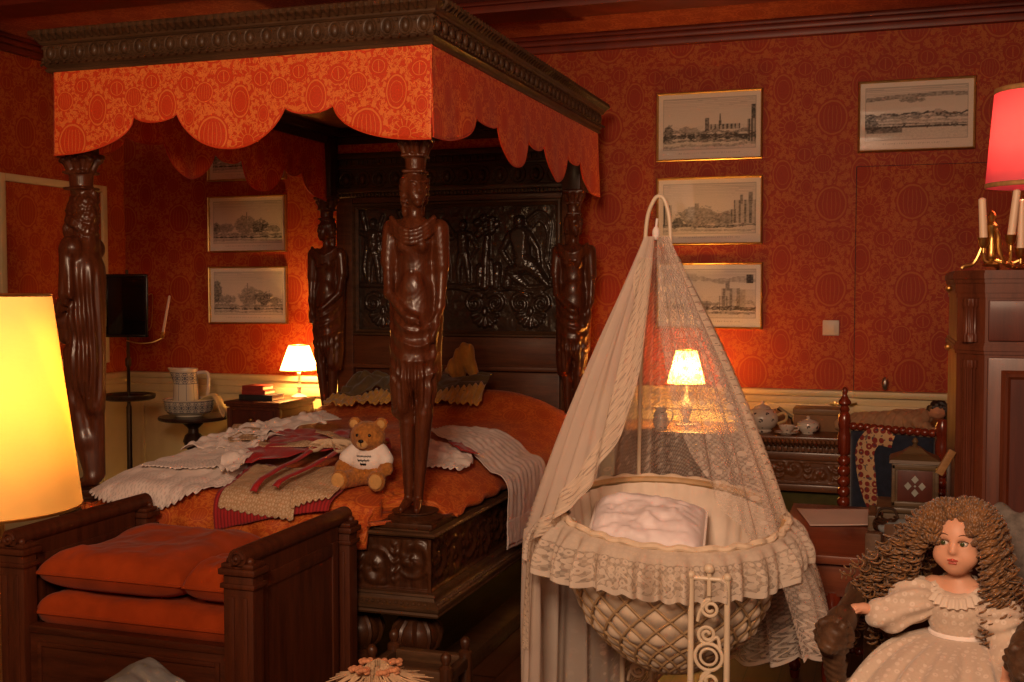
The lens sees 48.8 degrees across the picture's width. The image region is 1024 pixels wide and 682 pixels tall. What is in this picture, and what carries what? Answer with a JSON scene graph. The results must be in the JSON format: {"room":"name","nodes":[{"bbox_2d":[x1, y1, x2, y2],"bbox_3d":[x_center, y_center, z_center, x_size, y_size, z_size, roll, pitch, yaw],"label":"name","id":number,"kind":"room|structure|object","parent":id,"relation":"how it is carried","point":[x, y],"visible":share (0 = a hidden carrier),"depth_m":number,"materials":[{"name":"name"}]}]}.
{"room":"historic interior","nodes":[
{"label":"historic interior","id":0,"kind":"room"},
{"bbox_2d":[0,50,126,372],"bbox_3d":[-4.045,-0.127,3.318,0.120,2.955,8.930,1,3,18],"label":"wall","id":1,"kind":"structure","parent":0,"point":[35,214],"depth_m":6.73,"materials":[{"name":"paper"}]},
{"bbox_2d":[0,31,42,60],"bbox_3d":[-3.953,-1.555,3.223,0.075,0.093,8.930,1,3,18],"label":"trim","id":2,"kind":"structure","parent":1,"relation":"attached to","point":[10,43],"depth_m":6.52,"materials":[{"name":"red paint"}]},
{"bbox_2d":[0,515,58,541],"bbox_3d":[-3.970,1.270,3.355,0.040,0.160,8.930,1,3,18],"label":"baseboard","id":3,"kind":"structure","parent":1,"relation":"attached to","point":[18,524],"depth_m":6.59,"materials":[{"name":"beige paint"}]},
{"bbox_2d":[0,172,109,366],"bbox_3d":[-2.772,-0.411,6.890,0.022,1.140,0.930,1,3,18],"label":"trim","id":4,"kind":"structure","parent":1,"relation":"attached to","point":[4,177],"depth_m":6.61,"materials":[{"name":"beige paint"}]},
{"bbox_2d":[75,371,126,483],"bbox_3d":[-3.965,0.870,3.336,0.050,0.962,8.930,1,3,18],"label":"trim","id":5,"kind":"structure","parent":1,"relation":"attached to","point":[115,412],"depth_m":7.41,"materials":[{"name":"beige paint"}]},
{"bbox_2d":[0,0,203,19],"bbox_3d":[0.424,-1.641,4.713,7.230,0.055,0.290,1,3,18],"label":"trim","id":6,"kind":"structure","parent":1,"relation":"attached to","point":[9,9],"depth_m":5.57,"materials":[{"name":"red paint"}]},
{"bbox_2d":[37,0,789,49],"bbox_3d":[0.710,-1.680,5.566,7.230,0.055,0.290,1,3,18],"label":"trim","id":7,"kind":"structure","parent":1,"relation":"attached to","point":[497,11],"depth_m":5.64,"materials":[{"name":"red paint"}]},
{"bbox_2d":[0,0,1016,40],"bbox_3d":[-0.513,-1.600,2.068,7.530,0.100,9.130,1,3,18],"label":"ceiling","id":8,"kind":"structure","parent":0,"point":[792,8],"depth_m":5.97,"materials":[{"name":"paint"}]},
{"bbox_2d":[124,21,1023,389],"bbox_3d":[0.923,-0.267,6.424,7.530,2.955,0.120,1,3,18],"label":"wall","id":9,"kind":"structure","parent":0,"point":[809,162],"depth_m":6.26,"materials":[{"name":"paper"}]},
{"bbox_2d":[207,194,286,251],"bbox_3d":[-1.690,-0.746,7.200,0.568,0.357,0.026,1,3,18],"label":"engraving","id":10,"kind":"object","parent":9,"relation":"attached to","point":[251,223],"visible":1,"depth_m":7.20,"materials":[{"name":"white paper"}]},
{"bbox_2d":[207,155,286,181],"bbox_3d":[-1.689,-1.195,7.180,0.570,0.348,0.026,1,3,18],"label":"engraving","id":11,"kind":"object","parent":9,"relation":"attached to","point":[219,171],"visible":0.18,"depth_m":7.24,"materials":[{"name":"white paper"}]},
{"bbox_2d":[208,266,287,323],"bbox_3d":[-1.689,-0.293,7.221,0.570,0.365,0.026,1,3,18],"label":"engraving","id":12,"kind":"object","parent":9,"relation":"attached to","point":[253,294],"visible":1,"depth_m":7.22,"materials":[{"name":"white paper"}]},
{"bbox_2d":[130,371,946,474],"bbox_3d":[0.896,0.732,6.388,7.330,0.962,0.050,1,3,18],"label":"wainscoting","id":13,"kind":"structure","parent":9,"relation":"attached to","point":[153,439],"depth_m":7.17,"materials":[{"name":"beige paint"}]},
{"bbox_2d":[656,175,762,244],"bbox_3d":[1.092,-0.723,6.270,0.588,0.375,0.026,1,3,18],"label":"engraving","id":14,"kind":"object","parent":9,"relation":"attached to","point":[716,210],"visible":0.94,"depth_m":6.27,"materials":[{"name":"white paper"}]},
{"bbox_2d":[656,262,762,328],"bbox_3d":[1.095,-0.252,6.290,0.590,0.367,0.026,1,3,18],"label":"engraving","id":15,"kind":"object","parent":9,"relation":"attached to","point":[731,294],"visible":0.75,"depth_m":6.27,"materials":[{"name":"white paper"}]},
{"bbox_2d":[656,88,763,161],"bbox_3d":[1.089,-1.191,6.250,0.586,0.381,0.026,1,3,18],"label":"engraving","id":16,"kind":"object","parent":9,"relation":"attached to","point":[713,124],"visible":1,"depth_m":6.25,"materials":[{"name":"white paper"}]},
{"bbox_2d":[509,0,1023,54],"bbox_3d":[0.892,-1.692,6.267,7.330,0.093,0.075,1,3,18],"label":"trim","id":17,"kind":"structure","parent":9,"relation":"attached to","point":[1005,11],"depth_m":6.07,"materials":[{"name":"red paint"}]},
{"bbox_2d":[823,320,838,335],"bbox_3d":[1.719,-0.070,6.094,0.086,0.082,0.017,1,3,18],"label":"light switch","id":18,"kind":"object","parent":9,"relation":"attached to","point":[830,327],"visible":1,"depth_m":6.09,"materials":[{"name":"white plastic"}]},
{"bbox_2d":[857,75,976,152],"bbox_3d":[2.112,-1.182,5.907,0.581,0.374,0.026,1,3,18],"label":"engraving","id":19,"kind":"object","parent":9,"relation":"attached to","point":[936,113],"visible":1,"depth_m":5.91,"materials":[{"name":"white paper"}]},
{"bbox_2d":[830,162,1023,426],"bbox_3d":[2.184,0.140,5.909,1.000,2.128,0.091,1,3,18],"label":"door","id":20,"kind":"structure","parent":9,"relation":"in","point":[916,225],"depth_m":5.95,"materials":[{"name":"paper"}]},
{"bbox_2d":[375,558,863,681],"bbox_3d":[-0.513,1.452,2.206,7.530,0.100,9.130,1,3,18],"label":"floor","id":21,"kind":"structure","parent":0,"point":[503,664],"depth_m":4.76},
{"bbox_2d":[0,293,83,681],"bbox_3d":[-0.822,0.672,1.799,0.310,1.495,0.310,1,3,18],"label":"lamp","id":22,"kind":"object","parent":21,"relation":"on","point":[40,479],"visible":1,"depth_m":1.71,"materials":[{"name":"yellow fabric"}]},
{"bbox_2d":[106,270,170,469],"bbox_3d":[-2.289,0.380,6.796,0.395,1.612,0.370,-2,3,-32],"label":"stand","id":23,"kind":"object","parent":21,"relation":"on","point":[127,295],"visible":0.68,"depth_m":6.71,"materials":[{"name":"metal"}]},
{"bbox_2d":[107,277,144,333],"bbox_3d":[-2.291,-0.210,6.713,0.226,0.341,0.008,0,3,0],"label":"mirror glass","id":24,"kind":"object","parent":23,"relation":"attached to","point":[125,295],"depth_m":6.71,"materials":[{"name":"black mirror"}]},
{"bbox_2d":[106,392,155,401],"bbox_3d":[-2.291,0.334,6.757,0.310,0.035,0.310,1,3,18],"label":"tray","id":25,"kind":"object","parent":23,"relation":"on","point":[116,396],"depth_m":6.67,"materials":[{"name":"brown wood"}]},
{"bbox_2d":[162,295,170,331],"bbox_3d":[-2.060,-0.158,6.731,0.058,0.228,0.017,0,3,2],"label":"candle","id":26,"kind":"object","parent":23,"relation":"on","point":[168,301],"depth_m":6.73,"materials":[{"name":"wax"}]},
{"bbox_2d":[0,493,360,681],"bbox_3d":[-1.086,0.959,3.774,0.949,0.745,0.710,1,3,18],"label":"settee","id":27,"kind":"object","parent":21,"relation":"on","point":[290,594],"visible":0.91,"depth_m":3.57,"materials":[{"name":"brown wood"}]},
{"bbox_2d":[37,588,223,641],"bbox_3d":[-1.084,0.856,3.766,0.770,0.130,0.565,1,3,18],"label":"cushion","id":28,"kind":"object","parent":27,"relation":"on","point":[183,616],"visible":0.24,"depth_m":3.52,"materials":[{"name":"orange fabric"}]},
{"bbox_2d":[36,523,260,596],"bbox_3d":[-1.186,0.720,3.781,0.545,0.161,0.540,1,3,18],"label":"seat cushion","id":29,"kind":"object","parent":28,"relation":"on","point":[149,559],"visible":0.81,"depth_m":3.58,"materials":[{"name":"orange fabric"}]},
{"bbox_2d":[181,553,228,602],"bbox_3d":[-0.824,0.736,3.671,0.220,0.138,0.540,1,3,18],"label":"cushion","id":30,"kind":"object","parent":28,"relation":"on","point":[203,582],"visible":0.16,"depth_m":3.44,"materials":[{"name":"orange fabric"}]},
{"bbox_2d":[158,413,226,449],"bbox_3d":[-1.934,0.819,6.887,0.426,0.731,0.445,1,3,18],"label":"pedestal table","id":31,"kind":"object","parent":21,"relation":"on","point":[192,423],"visible":0.3,"depth_m":6.80,"materials":[{"name":"brown wood"}]},
{"bbox_2d":[163,396,214,416],"bbox_3d":[-1.956,0.402,6.848,0.310,0.107,0.310,1,3,18],"label":"basin","id":32,"kind":"object","parent":31,"relation":"on","point":[197,408],"visible":0.88,"depth_m":6.73,"materials":[{"name":"white ceramic"}]},
{"bbox_2d":[168,367,209,400],"bbox_3d":[-1.962,0.296,6.856,0.195,0.271,0.191,-2,4,-44],"label":"water jug","id":33,"kind":"object","parent":32,"relation":"in","point":[185,380],"visible":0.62,"depth_m":6.80,"materials":[{"name":"white ceramic"}]},
{"bbox_2d":[199,393,226,417],"bbox_3d":[-1.814,0.389,6.834,0.175,0.150,0.148,0,3,0],"label":"hand towel","id":34,"kind":"object","parent":32,"relation":"on","point":[219,401],"visible":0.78,"depth_m":6.80,"materials":[{"name":"beige fabric"}]},
{"bbox_2d":[224,395,315,432],"bbox_3d":[-1.469,0.770,6.887,0.374,0.842,0.470,1,3,18],"label":"table","id":35,"kind":"object","parent":21,"relation":"on","point":[239,411],"visible":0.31,"depth_m":6.70,"materials":[{"name":"brown wood"}]},
{"bbox_2d":[239,393,284,400],"bbox_3d":[-1.504,0.336,6.794,0.225,0.034,0.151,1,3,18],"label":"book","id":36,"kind":"object","parent":35,"relation":"on","point":[275,396],"visible":0.94,"depth_m":6.73,"materials":[{"name":"paper"}]},
{"bbox_2d":[242,389,274,394],"bbox_3d":[-1.526,0.305,6.805,0.155,0.026,0.131,1,3,17],"label":"book","id":37,"kind":"object","parent":36,"relation":"on","point":[271,391],"visible":0.93,"depth_m":6.75,"materials":[{"name":"red paper"}]},
{"bbox_2d":[242,384,273,390],"bbox_3d":[-1.531,0.279,6.805,0.145,0.026,0.121,1,3,20],"label":"book","id":38,"kind":"object","parent":37,"relation":"on","point":[261,387],"visible":1,"depth_m":6.77,"materials":[{"name":"red paper"}]},
{"bbox_2d":[280,344,315,397],"bbox_3d":[-1.303,0.184,6.915,0.234,0.326,0.234,1,3,18],"label":"bedside lamp","id":39,"kind":"object","parent":35,"relation":"on","point":[298,358],"visible":0.97,"depth_m":6.85,"materials":[{"name":"white fabric"}]},
{"bbox_2d":[27,0,609,681],"bbox_3d":[-0.675,0.015,5.299,1.782,2.494,2.530,1,3,18],"label":"bed","id":40,"kind":"object","parent":21,"relation":"on","point":[457,166],"visible":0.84,"depth_m":4.45,"materials":[{"name":"brown wood"}]},
{"bbox_2d":[81,388,565,549],"bbox_3d":[-0.659,0.486,5.279,1.604,0.393,2.400,1,3,18],"label":"bedspread","id":41,"kind":"object","parent":40,"relation":"on","point":[535,423],"visible":0.33,"depth_m":4.57,"materials":[{"name":"orange fabric"}]},
{"bbox_2d":[89,410,341,509],"bbox_3d":[-1.206,0.484,4.869,0.698,0.259,1.301,1,3,18],"label":"white nightdress","id":42,"kind":"object","parent":41,"relation":"on","point":[167,480],"visible":1,"depth_m":4.43,"materials":[{"name":"fabric"}]},
{"bbox_2d":[213,424,390,528],"bbox_3d":[-0.836,0.530,4.588,0.671,0.293,1.170,0,3,-10],"label":"dress","id":43,"kind":"object","parent":41,"relation":"on","point":[261,491],"visible":0.78,"depth_m":4.18,"materials":[{"name":"fabric"}]},
{"bbox_2d":[323,370,390,406],"bbox_3d":[-0.769,0.249,6.005,0.396,0.171,0.351,1,3,14],"label":"pillow","id":44,"kind":"object","parent":41,"relation":"on","point":[360,382],"visible":0.81,"depth_m":5.99,"materials":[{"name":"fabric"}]},
{"bbox_2d":[331,417,392,491],"bbox_3d":[-0.553,0.417,4.205,0.233,0.259,0.200,1,3,12],"label":"teddy bear","id":45,"kind":"object","parent":41,"relation":"on","point":[368,461],"visible":1,"depth_m":4.19},
{"bbox_2d":[380,342,492,405],"bbox_3d":[-0.333,0.167,5.971,0.530,0.299,0.618,1,3,18],"label":"pillow","id":46,"kind":"object","parent":41,"relation":"on","point":[458,388],"visible":0.77,"depth_m":5.92,"materials":[{"name":"fabric"}]},
{"bbox_2d":[427,438,478,470],"bbox_3d":[-0.310,0.462,4.606,0.305,0.088,0.350,1,3,18],"label":"cloth","id":47,"kind":"object","parent":41,"relation":"on","point":[450,455],"visible":0.8,"depth_m":4.60,"materials":[{"name":"white fabric"}]},
{"bbox_2d":[431,425,545,549],"bbox_3d":[-0.150,0.621,4.957,0.526,0.443,0.714,1,3,18],"label":"linens","id":48,"kind":"object","parent":41,"relation":"on","point":[522,471],"visible":0.91,"depth_m":4.86,"materials":[{"name":"white fabric"}]},
{"bbox_2d":[365,629,471,681],"bbox_3d":[-0.296,1.146,3.613,0.300,0.385,0.214,1,3,18],"label":"stool","id":49,"kind":"object","parent":21,"relation":"on","point":[444,666],"visible":0.79,"depth_m":3.63,"materials":[{"name":"brown wood"}]},
{"bbox_2d":[606,644,615,655],"bbox_3d":[0.295,1.034,4.825,0.380,0.500,0.320,1,3,18],"label":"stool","id":50,"kind":"object","parent":21,"relation":"on","point":[610,653],"visible":0.02,"depth_m":4.64,"materials":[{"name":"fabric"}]},
{"bbox_2d":[521,194,828,681],"bbox_3d":[0.481,0.463,3.312,0.918,1.815,0.696,1,3,16],"label":"cradle","id":51,"kind":"object","parent":21,"relation":"on","point":[679,609],"visible":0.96,"depth_m":3.27,"materials":[{"name":"beige fabric"}]},
{"bbox_2d":[589,492,707,546],"bbox_3d":[0.399,0.543,3.327,0.346,0.178,0.246,1,3,11],"label":"pillow","id":52,"kind":"object","parent":51,"relation":"in","point":[667,521],"visible":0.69,"depth_m":3.27,"materials":[{"name":"white fabric"}]},
{"bbox_2d":[563,482,786,673],"bbox_3d":[0.462,0.710,3.308,0.674,0.517,0.503,1,3,18],"label":"basket","id":53,"kind":"object","parent":51,"relation":"on","point":[746,538],"depth_m":3.16,"materials":[{"name":"beige wicker"}]},
{"bbox_2d":[612,418,945,588],"bbox_3d":[1.410,0.849,5.881,1.750,0.775,0.554,1,3,18],"label":"sideboard","id":54,"kind":"object","parent":21,"relation":"on","point":[804,466],"visible":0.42,"depth_m":5.70,"materials":[{"name":"brown wood"}]},
{"bbox_2d":[653,406,673,428],"bbox_3d":[0.784,0.402,5.917,0.088,0.115,0.097,-2,3,-33],"label":"jug","id":55,"kind":"object","parent":54,"relation":"on","point":[664,411],"visible":0.74,"depth_m":5.89,"materials":[{"name":"white ceramic"}]},
{"bbox_2d":[667,349,704,426],"bbox_3d":[0.933,0.248,6.053,0.204,0.408,0.204,1,3,18],"label":"lamp","id":56,"kind":"object","parent":54,"relation":"on","point":[680,363],"visible":0.7,"depth_m":6.00,"materials":[{"name":"white fabric"}]},
{"bbox_2d":[731,423,754,432],"bbox_3d":[1.177,0.444,5.748,0.122,0.046,0.122,1,3,18],"label":"teacup","id":57,"kind":"object","parent":54,"relation":"on","point":[737,428],"visible":0.34,"depth_m":5.74,"materials":[{"name":"white ceramic"}]},
{"bbox_2d":[737,401,787,432],"bbox_3d":[1.278,0.385,5.796,0.170,0.160,0.215,-2,3,-34],"label":"teapot","id":58,"kind":"object","parent":54,"relation":"on","point":[766,418],"visible":0.68,"depth_m":5.74,"materials":[{"name":"white ceramic"}]},
{"bbox_2d":[773,406,792,428],"bbox_3d":[1.427,0.403,5.958,0.110,0.108,0.104,1,3,18],"label":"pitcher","id":59,"kind":"object","parent":54,"relation":"on","point":[779,409],"visible":0.57,"depth_m":5.91,"materials":[{"name":"white ceramic"}]},
{"bbox_2d":[774,424,798,434],"bbox_3d":[1.381,0.447,5.680,0.122,0.046,0.122,1,3,18],"label":"teacup","id":60,"kind":"object","parent":54,"relation":"on","point":[786,429],"visible":1,"depth_m":5.66,"materials":[{"name":"white ceramic"}]},
{"bbox_2d":[778,424,794,432],"bbox_3d":[1.380,0.442,5.680,0.082,0.037,0.082,1,3,18],"label":"cup","id":61,"kind":"object","parent":60,"relation":"on","point":[785,428],"depth_m":5.66,"materials":[{"name":"white ceramic"}]},
{"bbox_2d":[797,416,818,433],"bbox_3d":[1.498,0.422,5.714,0.112,0.092,0.112,1,3,18],"label":"sugar bowl","id":62,"kind":"object","parent":54,"relation":"on","point":[806,426],"visible":0.99,"depth_m":5.68,"materials":[{"name":"white ceramic"}]},
{"bbox_2d":[793,405,840,431],"bbox_3d":[1.591,0.403,5.882,0.238,0.115,0.188,1,3,18],"label":"wooden box","id":63,"kind":"object","parent":54,"relation":"on","point":[826,416],"visible":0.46,"depth_m":5.79,"materials":[{"name":"brown wood"}]},
{"bbox_2d":[834,400,946,434],"bbox_3d":[1.931,0.382,5.676,0.593,0.184,0.149,1,3,22],"label":"doll","id":64,"kind":"object","parent":54,"relation":"on","point":[921,418],"visible":0.73,"depth_m":5.62,"materials":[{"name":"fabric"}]},
{"bbox_2d":[782,503,883,681],"bbox_3d":[1.154,0.981,3.775,0.493,0.700,0.880,1,3,18],"label":"table","id":65,"kind":"object","parent":21,"relation":"on","point":[835,546],"visible":0.2,"depth_m":3.46,"materials":[{"name":"brown wood"}]},
{"bbox_2d":[797,508,882,525],"bbox_3d":[1.182,0.616,3.975,0.336,0.005,0.307,0,3,2],"label":"paper sheet","id":66,"kind":"object","parent":65,"relation":"on","point":[813,516],"visible":0.8,"depth_m":3.98,"materials":[{"name":"white paper"}]},
{"bbox_2d":[872,507,898,533],"bbox_3d":[1.234,0.589,3.719,0.093,0.089,0.093,1,3,18],"label":"wicker basket","id":67,"kind":"object","parent":65,"relation":"on","point":[877,521],"visible":0.55,"depth_m":3.71,"materials":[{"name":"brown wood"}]},
{"bbox_2d":[878,515,912,532],"bbox_3d":[1.271,0.599,3.600,0.202,0.085,0.087,1,3,18],"label":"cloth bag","id":68,"kind":"object","parent":65,"relation":"on","point":[880,527],"visible":0.14,"depth_m":3.61,"materials":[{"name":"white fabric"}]},
{"bbox_2d":[868,437,940,530],"bbox_3d":[1.320,0.475,3.800,0.228,0.307,0.208,1,3,18],"label":"wooden casket","id":69,"kind":"object","parent":65,"relation":"on","point":[914,481],"visible":0.75,"depth_m":3.73,"materials":[{"name":"brown wood"}]},
{"bbox_2d":[935,449,955,496],"bbox_3d":[1.215,0.484,3.302,0.150,0.343,0.038,0,3,10],"label":"wood frame","id":70,"kind":"object","parent":65,"relation":"on","point":[945,465],"visible":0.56,"depth_m":3.28,"materials":[{"name":"brown wood"}]},
{"bbox_2d":[789,387,946,677],"bbox_3d":[1.372,0.751,4.373,0.464,1.105,0.458,3,4,44],"label":"chair","id":71,"kind":"object","parent":21,"relation":"on","point":[870,470],"visible":0.29,"depth_m":4.52,"materials":[{"name":"red wood"}]},
{"bbox_2d":[813,524,1023,681],"bbox_3d":[0.961,0.925,2.557,0.469,0.922,0.563,1,3,28],"label":"carved armchair","id":72,"kind":"object","parent":21,"relation":"on","point":[834,634],"visible":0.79,"depth_m":2.43,"materials":[{"name":"brown wood"}]},
{"bbox_2d":[839,495,1023,681],"bbox_3d":[0.908,0.625,2.425,0.498,0.569,0.428,2,3,33],"label":"doll","id":73,"kind":"object","parent":72,"relation":"on","point":[972,621],"visible":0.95,"depth_m":2.46,"materials":[{"name":"beige fabric"}]},
{"bbox_2d":[970,502,1023,586],"bbox_3d":[1.156,0.486,2.702,0.172,0.201,0.135,1,3,28],"label":"grey lace shawl","id":74,"kind":"object","parent":72,"relation":"on","point":[1014,520],"visible":0.16,"depth_m":2.66,"materials":[{"name":"grey fabric"}]},
{"bbox_2d":[944,270,1023,512],"bbox_3d":[1.819,0.572,3.337,1.049,1.556,0.612,1,3,18],"label":"cabinet","id":75,"kind":"object","parent":21,"relation":"on","point":[984,340],"visible":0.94,"depth_m":3.19,"materials":[{"name":"brown wood"}]},
{"bbox_2d":[960,189,1023,269],"bbox_3d":[1.400,-0.321,3.270,0.151,0.231,0.142,3,4,45],"label":"candelabrum","id":76,"kind":"object","parent":75,"relation":"on","point":[988,231],"visible":0.99,"depth_m":3.25,"materials":[{"name":"gold metal"}]},
{"bbox_2d":[978,197,987,237],"bbox_3d":[1.359,-0.351,3.259,0.028,0.126,0.022,1,3,18],"label":"candle","id":77,"kind":"object","parent":76,"relation":"on","point":[983,225],"depth_m":3.25,"materials":[{"name":"wax"}]},
{"bbox_2d":[1007,189,1020,234],"bbox_3d":[1.435,-0.363,3.230,0.036,0.142,0.022,1,3,18],"label":"candle","id":78,"kind":"object","parent":76,"relation":"on","point":[1015,211],"depth_m":3.22,"materials":[{"name":"wax"}]},
{"bbox_2d":[1017,199,1023,247],"bbox_3d":[1.468,-0.333,3.256,0.023,0.151,0.022,1,3,18],"label":"candle","id":79,"kind":"object","parent":76,"relation":"on","point":[1020,222],"depth_m":3.25,"materials":[{"name":"wax"}]},
{"bbox_2d":[984,82,1023,269],"bbox_3d":[1.558,-0.479,3.362,0.283,0.543,0.283,1,3,18],"label":"shade lamp","id":80,"kind":"object","parent":75,"relation":"on","point":[1005,163],"visible":0.98,"depth_m":3.30,"materials":[{"name":"red fabric"}]},
{"bbox_3d":[-0.373,1.163,3.133,0.330,0.397,0.330,1,3,18],"label":"round stool","id":81,"kind":"object","parent":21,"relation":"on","visible":0},
{"bbox_2d":[327,657,433,681],"bbox_3d":[-0.369,0.920,3.119,0.311,0.078,0.335,1,3,18],"label":"bunch","id":82,"kind":"object","parent":81,"relation":"on","point":[376,670],"visible":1,"depth_m":3.11,"materials":[{"name":"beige plant"}]},
{"bbox_3d":[-0.838,1.095,2.462,0.320,0.590,0.280,1,3,18],"label":"stool","id":83,"kind":"object","parent":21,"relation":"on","visible":0},
{"bbox_2d":[104,657,185,681],"bbox_3d":[-0.826,0.745,2.453,0.210,0.073,0.184,1,3,18],"label":"cloth","id":84,"kind":"object","parent":83,"relation":"on","point":[148,669],"visible":1,"depth_m":2.48,"materials":[{"name":"grey fabric"}]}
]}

